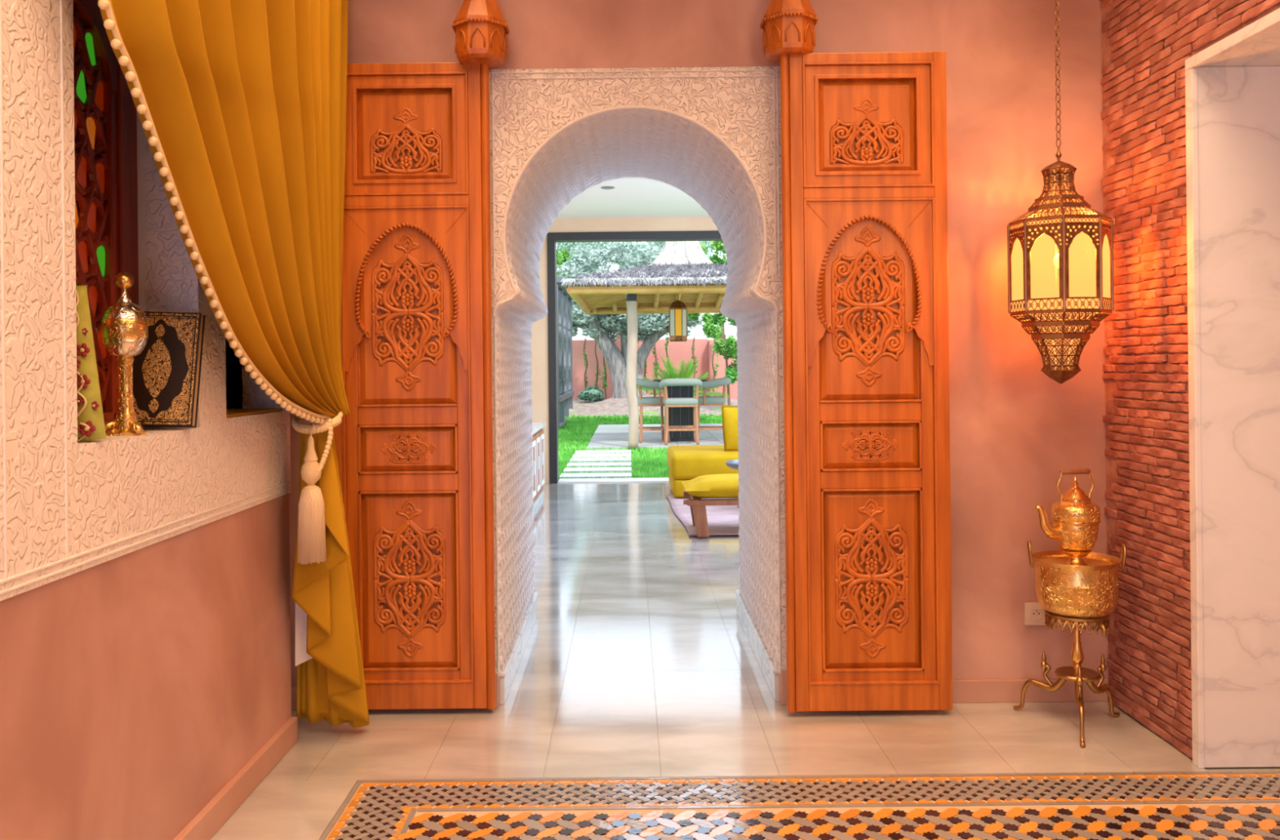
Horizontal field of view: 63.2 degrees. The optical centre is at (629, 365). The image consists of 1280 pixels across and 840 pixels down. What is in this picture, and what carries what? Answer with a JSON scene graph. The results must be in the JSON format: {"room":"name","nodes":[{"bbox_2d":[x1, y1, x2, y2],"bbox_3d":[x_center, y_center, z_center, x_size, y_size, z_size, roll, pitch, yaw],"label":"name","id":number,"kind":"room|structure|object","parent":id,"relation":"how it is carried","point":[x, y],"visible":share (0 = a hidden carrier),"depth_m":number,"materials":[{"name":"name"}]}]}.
{"room":"entrance hall","nodes":[
{"label":"entrance hall","id":0,"kind":"room"},
{"bbox_2d":[0,0,291,839],"bbox_3d":[-1.344,-0.411,0.680,0.360,3.400,5.760,-1,0,0],"label":"wall","id":1,"kind":"structure","parent":0,"point":[145,598],"depth_m":2.33,"materials":[{"name":"beige paint"}]},
{"bbox_2d":[75,285,106,442],"bbox_3d":[-1.195,-0.004,2.285,0.070,0.341,0.106,-1,0,-34],"label":"book","id":2,"kind":"object","parent":1,"relation":"in","point":[91,423],"visible":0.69,"depth_m":2.25,"materials":[{"name":"yellow paper"}]},
{"bbox_2d":[77,396,83,404],"bbox_3d":[-1.187,0.077,2.242,0.018,0.018,0.004,-1,0,0],"label":"flower","id":3,"kind":"object","parent":2,"relation":"on","point":[80,399],"depth_m":2.24,"materials":[{"name":"red fabric"}]},
{"bbox_2d":[76,342,89,357],"bbox_3d":[-1.180,-0.033,2.245,0.031,0.032,0.004,-1,0,0],"label":"flower","id":4,"kind":"object","parent":2,"relation":"on","point":[82,348],"depth_m":2.24,"materials":[{"name":"red plant"}]},
{"bbox_2d":[76,374,90,388],"bbox_3d":[-1.178,0.035,2.243,0.031,0.032,0.004,-1,0,0],"label":"flower","id":5,"kind":"object","parent":2,"relation":"on","point":[83,381],"depth_m":2.24,"materials":[{"name":"red fabric"}]},
{"bbox_2d":[81,328,88,334],"bbox_3d":[-1.179,-0.074,2.251,0.015,0.016,0.004,-1,0,0],"label":"flower","id":6,"kind":"object","parent":2,"relation":"on","point":[84,331],"depth_m":2.25,"materials":[{"name":"red plant"}]},
{"bbox_2d":[79,420,95,436],"bbox_3d":[-1.173,0.137,2.251,0.036,0.037,0.004,-1,0,0],"label":"flower","id":7,"kind":"object","parent":2,"relation":"on","point":[86,428],"depth_m":2.25,"materials":[{"name":"red fabric"}]},
{"bbox_2d":[91,400,98,410],"bbox_3d":[-1.159,0.087,2.253,0.020,0.021,0.004,-1,0,0],"label":"flower","id":8,"kind":"object","parent":2,"relation":"on","point":[95,404],"depth_m":2.25,"materials":[{"name":"red fabric"}]},
{"bbox_2d":[72,0,138,432],"bbox_3d":[-1.340,-0.496,2.500,0.040,1.330,0.620,-1,0,0],"label":"window","id":9,"kind":"structure","parent":1,"relation":"in","point":[105,124],"depth_m":2.64,"materials":[{"name":"red wood"}]},
{"bbox_2d":[101,271,147,435],"bbox_3d":[-1.224,-0.029,2.528,0.118,0.394,0.117,-1,0,0],"label":"perfume bottle","id":10,"kind":"object","parent":1,"relation":"on","point":[124,324],"visible":0.99,"depth_m":2.50,"materials":[{"name":"gold metal"}]},
{"bbox_2d":[102,337,147,357],"bbox_3d":[-1.222,-0.044,2.520,0.100,0.048,0.100,-1,0,0],"label":"bowl","id":11,"kind":"object","parent":10,"relation":"on","point":[117,347],"depth_m":2.49,"materials":[{"name":"metal"}]},
{"bbox_2d":[133,311,204,427],"bbox_3d":[-1.231,0.010,2.724,0.210,0.308,0.083,-1,0,-4],"label":"book","id":12,"kind":"object","parent":1,"relation":"on","point":[166,373],"visible":0.79,"depth_m":2.71,"materials":[{"name":"black leather"}]},
{"bbox_2d":[97,0,369,728],"bbox_3d":[-1.021,-0.202,2.778,0.264,2.926,2.074,-1,0,-2],"label":"curtain","id":13,"kind":"object","parent":1,"relation":"hanging from","point":[240,105],"visible":0.87,"depth_m":2.97,"materials":[{"name":"fabric"}]},
{"bbox_2d":[97,0,349,417],"bbox_3d":[-1.043,-0.744,2.768,0.222,1.841,2.056,-1,0,0],"label":"drape","id":14,"kind":"object","parent":13,"relation":"attached to","point":[240,105],"depth_m":2.85,"materials":[{"name":"fabric"}]},
{"bbox_2d":[291,411,342,564],"bbox_3d":[-1.033,0.394,3.435,0.166,0.482,0.238,-1,0,0],"label":"tassel","id":15,"kind":"object","parent":13,"relation":"hanging from","point":[312,548],"visible":0.98,"depth_m":3.34,"materials":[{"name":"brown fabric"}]},
{"bbox_2d":[173,716,297,839],"bbox_3d":[-1.154,1.245,0.682,0.034,0.085,5.765,-1,0,0],"label":"baseboard","id":16,"kind":"structure","parent":1,"relation":"attached to","point":[212,817],"depth_m":3.04,"materials":[{"name":"pink paint"}]},
{"bbox_2d":[225,337,242,408],"bbox_3d":[-1.531,-0.409,3.700,0.446,3.400,0.400,-1,0,0],"label":"wall","id":17,"kind":"structure","parent":0,"point":[230,373],"depth_m":3.50,"materials":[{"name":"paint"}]},
{"bbox_2d":[531,217,718,483],"bbox_3d":[1.018,-0.181,11.475,4.760,2.890,0.250,-1,0,0],"label":"wall","id":18,"kind":"structure","parent":0,"point":[540,346],"depth_m":11.35,"materials":[{"name":"beige paint"}]},
{"bbox_2d":[546,231,722,483],"bbox_3d":[0.832,-0.091,11.510,3.435,2.755,0.360,-1,0,0],"label":"door","id":19,"kind":"structure","parent":18,"relation":"in","point":[650,236],"depth_m":11.33,"materials":[{"name":"grey metal"}]},
{"bbox_2d":[555,177,710,218],"bbox_3d":[1.003,-1.656,8.495,4.860,0.060,6.310,-1,0,0],"label":"ceiling","id":20,"kind":"structure","parent":0,"point":[630,197],"depth_m":10.31,"materials":[{"name":"white paint"}]},
{"bbox_2d":[600,186,614,189],"bbox_3d":[-0.197,-1.608,9.410,0.124,0.010,0.124,-1,0,0],"label":"recessed light","id":21,"kind":"object","parent":20,"relation":"in","point":[603,187],"visible":1,"depth_m":9.39,"materials":[{"name":"grey"}]},
{"bbox_2d":[288,0,1108,686],"bbox_3d":[0.520,-0.430,4.620,4.550,3.400,1.440,-1,0,0],"label":"wall","id":22,"kind":"structure","parent":0,"point":[1013,428],"depth_m":3.90,"materials":[{"name":"pink paint"}]},
{"bbox_2d":[451,0,509,68],"bbox_3d":[-0.544,-1.328,3.800,0.203,0.448,0.202,-1,0,0],"label":"pivot bracket","id":23,"kind":"object","parent":22,"relation":"attached to","point":[480,28],"visible":1,"depth_m":3.73,"materials":[{"name":"orange wood"}]},
{"bbox_2d":[332,62,495,709],"bbox_3d":[-0.803,0.060,3.837,0.595,2.408,0.056,-1,0,0],"label":"door","id":24,"kind":"structure","parent":23,"relation":"attached to","point":[414,446],"depth_m":3.83,"materials":[{"name":"orange wood"}]},
{"bbox_2d":[495,591,537,708],"bbox_3d":[-0.491,1.215,4.606,0.048,0.130,1.448,-1,0,0],"label":"baseboard","id":25,"kind":"structure","parent":22,"relation":"attached to","point":[504,682],"depth_m":4.31,"materials":[{"name":"grey stone"}]},
{"bbox_2d":[488,66,786,673],"bbox_3d":[0.025,0.031,3.890,1.105,2.287,0.020,-1,0,0],"label":"frame","id":26,"kind":"object","parent":22,"relation":"attached to","point":[740,106],"visible":0.97,"depth_m":3.89,"materials":[{"name":"beige paint"}]},
{"bbox_2d":[559,176,715,225],"bbox_3d":[0.026,0.139,5.308,1.125,2.271,0.073,-1,0,0],"label":"plaster edge","id":27,"kind":"structure","parent":22,"relation":"attached to","point":[632,176],"depth_m":5.33,"materials":[{"name":"white paint"}]},
{"bbox_2d":[493,108,781,676],"bbox_3d":[0.025,0.098,4.583,1.062,2.125,1.376,-1,0,0],"label":"lining","id":28,"kind":"object","parent":22,"relation":"attached to","point":[674,150],"visible":1,"depth_m":4.39,"materials":[{"name":"white paint"}]},
{"bbox_2d":[291,678,1108,710],"bbox_3d":[0.052,1.232,3.894,3.479,0.085,0.012,-1,0,0],"label":"baseboard","id":29,"kind":"structure","parent":22,"relation":"attached to","point":[975,691],"depth_m":3.89,"materials":[{"name":"pink paint"}]},
{"bbox_2d":[735,589,786,705],"bbox_3d":[0.566,1.204,4.606,0.048,0.130,1.448,-1,0,0],"label":"baseboard","id":30,"kind":"structure","parent":22,"relation":"attached to","point":[776,682],"depth_m":4.26,"materials":[{"name":"grey stone"}]},
{"bbox_2d":[760,0,817,62],"bbox_3d":[0.578,-1.345,3.785,0.203,0.448,0.202,-1,0,0],"label":"pivot bracket","id":31,"kind":"object","parent":22,"relation":"attached to","point":[788,26],"visible":0.97,"depth_m":3.71,"materials":[{"name":"orange wood"}]},
{"bbox_2d":[780,51,952,712],"bbox_3d":[0.854,0.043,3.767,0.595,2.408,0.056,-1,0,0],"label":"door","id":32,"kind":"structure","parent":31,"relation":"attached to","point":[864,203],"depth_m":3.76,"materials":[{"name":"orange wood"}]},
{"bbox_2d":[1024,602,1045,625],"bbox_3d":[1.521,0.929,3.889,0.084,0.084,0.019,-1,0,0],"label":"wall socket","id":33,"kind":"object","parent":22,"relation":"attached to","point":[1034,614],"visible":0.84,"depth_m":3.89,"materials":[{"name":"beige plastic"}]},
{"bbox_2d":[209,481,1279,839],"bbox_3d":[0.914,1.324,4.750,5.000,0.123,13.900,-1,0,0],"label":"floor","id":34,"kind":"structure","parent":0,"point":[638,659],"depth_m":3.39,"materials":[{"name":"beige tile"}]},
{"bbox_2d":[532,422,545,511],"bbox_3d":[-1.085,0.924,8.415,0.520,0.725,3.690,-1,0,0],"label":"sideboard","id":35,"kind":"object","parent":34,"relation":"on","point":[538,440],"visible":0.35,"depth_m":9.57,"materials":[{"name":"white wood"}]},
{"bbox_2d":[665,494,739,535],"bbox_3d":[1.545,1.244,8.900,2.396,0.014,2.424,-1,0,0],"label":"rug","id":36,"kind":"object","parent":34,"relation":"on","point":[722,520],"visible":0.12,"depth_m":8.59,"materials":[{"name":"pink fabric"}]},
{"bbox_2d":[666,444,738,497],"bbox_3d":[1.653,1.036,10.350,2.515,0.416,1.240,-1,0,0],"label":"velvet sofa","id":37,"kind":"object","parent":36,"relation":"on","point":[685,463],"visible":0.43,"depth_m":9.74,"materials":[{"name":"yellow fabric"}]},
{"bbox_2d":[720,405,738,451],"bbox_3d":[1.163,0.618,10.200,0.515,0.454,0.196,-1,0,-9],"label":"velvet pillow","id":38,"kind":"object","parent":37,"relation":"on","point":[729,413],"visible":0.28,"depth_m":10.13,"materials":[{"name":"yellow fabric"}]},
{"bbox_2d":[681,473,738,537],"bbox_3d":[1.153,1.041,7.890,1.515,0.416,0.620,-1,0,0],"label":"wooden bench","id":39,"kind":"object","parent":36,"relation":"on","point":[711,486],"visible":0.39,"depth_m":7.61,"materials":[{"name":"brown wood"}]},
{"bbox_2d":[681,473,738,497],"bbox_3d":[1.159,0.905,7.890,1.500,0.145,0.620,-1,0,0],"label":"cushion","id":40,"kind":"object","parent":39,"relation":"on","point":[711,486],"depth_m":7.63,"materials":[{"name":"yellow fabric"}]},
{"bbox_2d":[725,459,738,507],"bbox_3d":[1.131,1.044,9.000,0.600,0.421,0.600,-1,0,0],"label":"tray table","id":41,"kind":"object","parent":36,"relation":"on","point":[733,464],"visible":0.19,"depth_m":8.94,"materials":[{"name":"grey metal"}]},
{"bbox_2d":[725,459,738,470],"bbox_3d":[1.129,0.861,9.000,0.600,0.055,0.600,-1,0,0],"label":"tray","id":42,"kind":"object","parent":41,"relation":"on","point":[733,464],"depth_m":8.93,"materials":[{"name":"grey metal"}]},
{"bbox_2d":[1013,609,1119,747],"bbox_3d":[1.575,1.061,3.617,0.347,0.396,0.394,-1,0,0],"label":"tripod stand","id":43,"kind":"object","parent":34,"relation":"on","point":[1076,673],"visible":0.95,"depth_m":3.64,"materials":[{"name":"gold metal"}]},
{"bbox_2d":[1026,540,1126,618],"bbox_3d":[1.568,0.741,3.650,0.318,0.245,0.298,-1,0,0],"label":"basin","id":44,"kind":"object","parent":43,"relation":"on","point":[1091,591],"visible":0.97,"depth_m":3.55,"materials":[{"name":"brown metal"}]},
{"bbox_2d":[1035,468,1101,565],"bbox_3d":[1.541,0.531,3.659,0.215,0.337,0.163,-1,0,20],"label":"kettle","id":45,"kind":"object","parent":44,"relation":"on","point":[1076,520],"visible":1,"depth_m":3.61,"materials":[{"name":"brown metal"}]},
{"bbox_2d":[1098,0,1279,759],"bbox_3d":[1.920,-0.445,0.860,0.310,3.400,6.120,-1,0,0],"label":"wall","id":46,"kind":"structure","parent":0,"point":[1147,44],"depth_m":3.54,"materials":[{"name":"brick"}]},
{"bbox_2d":[1185,8,1279,768],"bbox_3d":[2.258,0.140,1.392,0.987,2.222,3.784,-1,0,0],"label":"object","id":47,"kind":"object","parent":46,"relation":"attached to","point":[1233,85],"visible":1,"depth_m":3.25,"materials":[{"name":"white stone"}]},
{"bbox_3d":[0.502,-2.155,1.545,4.550,0.050,7.590,-1,0,0],"label":"ceiling","id":48,"kind":"structure","parent":0,"visible":0},
{"bbox_2d":[1007,0,1114,383],"bbox_3d":[1.461,-1.031,3.550,0.317,2.187,0.317,-1,0,0],"label":"lantern","id":49,"kind":"object","parent":48,"relation":"hanging from","point":[1076,207],"visible":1,"depth_m":3.49,"materials":[{"name":"brown metal"}]},
{"label":"outside","id":50,"kind":"structure","parent":0,"visible":0},
{"bbox_2d":[558,408,722,479],"bbox_3d":[2.012,1.124,21.850,22.000,0.320,20.300,-1,0,0],"label":"ground","id":51,"kind":"structure","parent":50,"point":[646,412],"depth_m":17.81,"materials":[{"name":"green plant"}]},
{"bbox_2d":[555,248,572,279],"bbox_3d":[-3.113,-1.361,30.938,3.157,5.339,1.818,-1,0,0],"label":"leafy tree","id":52,"kind":"object","parent":51,"relation":"on","point":[562,257],"visible":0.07,"depth_m":30.76,"materials":[{"name":"green plant"}]},
{"bbox_2d":[556,275,573,429],"bbox_3d":[-1.492,-0.234,23.500,0.260,3.150,5.200,-1,0,0],"label":"screen","id":53,"kind":"object","parent":51,"relation":"on","point":[564,304],"visible":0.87,"depth_m":23.26,"materials":[{"name":"grey metal"}]},
{"bbox_2d":[560,449,631,478],"bbox_3d":[-0.387,1.289,13.650,0.820,0.060,3.680,-1,0,0],"label":"path","id":54,"kind":"structure","parent":51,"relation":"on","point":[610,462],"depth_m":13.17,"materials":[{"name":"concrete"}]},
{"bbox_2d":[555,240,715,339],"bbox_3d":[-0.178,-1.827,33.246,6.203,6.210,2.617,-1,0,0],"label":"weeping tree","id":55,"kind":"object","parent":51,"relation":"on","point":[566,245],"visible":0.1,"depth_m":32.82,"materials":[{"name":"green plant"}]},
{"bbox_2d":[568,393,737,417],"bbox_3d":[1.510,0.953,27.300,9.000,0.528,6.000,-1,0,0],"label":"planting bed","id":56,"kind":"object","parent":51,"relation":"on","point":[611,406],"visible":0.21,"depth_m":25.80,"materials":[{"name":"brown soil"}]},
{"bbox_2d":[582,337,588,387],"bbox_3d":[-1.228,0.111,29.004,0.164,1.755,0.268,-1,0,0],"label":"stem","id":57,"kind":"object","parent":56,"relation":"on","point":[584,343],"visible":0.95,"depth_m":28.98,"materials":[{"name":"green plant"}]},
{"bbox_2d":[577,386,604,402],"bbox_3d":[-1.023,0.783,27.398,0.766,0.505,0.773,-1,0,0],"label":"rounded bush","id":58,"kind":"object","parent":56,"relation":"in","point":[591,393],"visible":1,"depth_m":27.22,"materials":[{"name":"green plant"}]},
{"bbox_2d":[594,341,602,390],"bbox_3d":[-0.889,0.111,29.010,0.238,1.759,0.185,-1,0,0],"label":"stem","id":59,"kind":"object","parent":56,"relation":"in","point":[597,366],"visible":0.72,"depth_m":28.98,"materials":[{"name":"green plant"}]},
{"bbox_2d":[601,355,608,399],"bbox_3d":[-0.689,0.108,29.001,0.203,1.753,0.147,-1,0,24],"label":"stem","id":60,"kind":"object","parent":56,"relation":"in","point":[605,385],"visible":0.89,"depth_m":28.98,"materials":[{"name":"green plant"}]},
{"bbox_2d":[556,241,702,398],"bbox_3d":[-0.115,-1.079,27.111,4.027,4.434,2.778,-1,0,0],"label":"tree","id":61,"kind":"object","parent":56,"relation":"on","point":[598,327],"visible":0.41,"depth_m":26.76,"materials":[{"name":"green plant"}]},
{"bbox_2d":[644,340,647,393],"bbox_3d":[0.409,0.096,28.995,0.208,1.756,0.148,-1,0,-13],"label":"stem","id":62,"kind":"object","parent":56,"relation":"on","point":[645,366],"visible":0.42,"depth_m":28.98,"materials":[{"name":"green plant"}]},
{"bbox_2d":[652,344,659,379],"bbox_3d":[0.734,0.092,29.029,0.230,1.753,0.189,-1,0,0],"label":"stem","id":63,"kind":"object","parent":56,"relation":"on","point":[654,348],"visible":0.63,"depth_m":28.98,"materials":[{"name":"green plant"}]},
{"bbox_2d":[664,333,669,377],"bbox_3d":[1.049,0.027,29.002,0.177,1.874,0.229,-1,0,21],"label":"stem","id":64,"kind":"object","parent":56,"relation":"on","point":[667,334],"visible":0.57,"depth_m":28.97,"materials":[{"name":"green plant"}]},
{"bbox_2d":[690,337,697,388],"bbox_3d":[1.817,0.082,29.029,0.232,1.759,0.151,-1,0,32],"label":"stem","id":65,"kind":"object","parent":56,"relation":"in","point":[694,357],"visible":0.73,"depth_m":28.98,"materials":[{"name":"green plant"}]},
{"bbox_2d":[687,313,737,405],"bbox_3d":[2.496,-0.270,25.092,2.266,3.047,1.306,-1,0,0],"label":"clump","id":66,"kind":"object","parent":56,"relation":"on","point":[727,347],"visible":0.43,"depth_m":24.87,"materials":[{"name":"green plant"}]},
{"bbox_2d":[711,339,719,391],"bbox_3d":[2.385,0.077,29.010,0.179,1.758,0.244,-1,0,-43],"label":"stem","id":67,"kind":"object","parent":56,"relation":"on","point":[715,373],"visible":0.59,"depth_m":28.98,"materials":[{"name":"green plant"}]},
{"bbox_2d":[572,338,737,399],"bbox_3d":[2.003,0.254,29.560,22.000,2.040,0.720,-1,0,0],"label":"wall","id":68,"kind":"structure","parent":51,"relation":"on","point":[677,351],"depth_m":29.60,"materials":[{"name":"pink paint"}]},
{"bbox_2d":[586,423,724,449],"bbox_3d":[1.849,1.278,19.296,5.032,0.055,6.292,-1,0,0],"label":"patio","id":69,"kind":"structure","parent":51,"relation":"on","point":[608,436],"depth_m":18.09,"materials":[{"name":"concrete"}]},
{"bbox_2d":[559,240,728,448],"bbox_3d":[0.966,-0.718,18.692,4.105,3.979,6.755,-1,0,0],"label":"gazebo","id":70,"kind":"object","parent":69,"relation":"on","point":[682,268],"visible":0.67,"depth_m":16.08,"materials":[{"name":"beige wood"}]},
{"bbox_2d":[668,293,687,342],"bbox_3d":[0.870,-0.999,18.700,0.322,1.130,0.325,-1,0,0],"label":"glass lantern","id":71,"kind":"object","parent":70,"relation":"hanging from","point":[677,312],"visible":0.95,"depth_m":18.57,"materials":[{"name":"brown metal"}]},
{"bbox_2d":[635,377,670,443],"bbox_3d":[0.327,0.737,17.274,0.612,1.063,0.695,-1,0,-9],"label":"bar stool","id":72,"kind":"object","parent":69,"relation":"on","point":[654,401],"visible":0.59,"depth_m":17.01,"materials":[{"name":"brown wood"}]},
{"bbox_2d":[653,378,707,441],"bbox_3d":[0.848,0.749,17.600,0.880,1.025,0.900,-1,0,0],"label":"bar table","id":73,"kind":"object","parent":69,"relation":"on","point":[677,415],"visible":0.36,"depth_m":17.38,"materials":[{"name":"grey metal"}]},
{"bbox_2d":[658,377,702,444],"bbox_3d":[0.828,0.732,16.739,0.695,1.063,0.612,-1,0,0],"label":"bar stool","id":74,"kind":"object","parent":69,"relation":"on","point":[697,384],"visible":1,"depth_m":16.54,"materials":[{"name":"brown wood"}]},
{"bbox_2d":[636,355,728,397],"bbox_3d":[1.025,0.545,20.579,1.724,1.499,1.628,-1,0,-29],"label":"palm","id":75,"kind":"object","parent":69,"relation":"on","point":[664,374],"visible":0.35,"depth_m":20.55,"materials":[{"name":"green plant"}]},
{"bbox_2d":[697,377,731,442],"bbox_3d":[1.388,0.726,17.296,0.612,1.063,0.695,-1,0,6],"label":"bar stool","id":76,"kind":"object","parent":69,"relation":"on","point":[704,400],"visible":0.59,"depth_m":17.03,"materials":[{"name":"brown wood"}]},
{"bbox_2d":[698,240,736,339],"bbox_3d":[3.284,-1.361,30.803,3.141,5.204,1.975,-1,0,20],"label":"leafy tree","id":77,"kind":"object","parent":51,"relation":"on","point":[717,246],"visible":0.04,"depth_m":31.18,"materials":[{"name":"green plant"}]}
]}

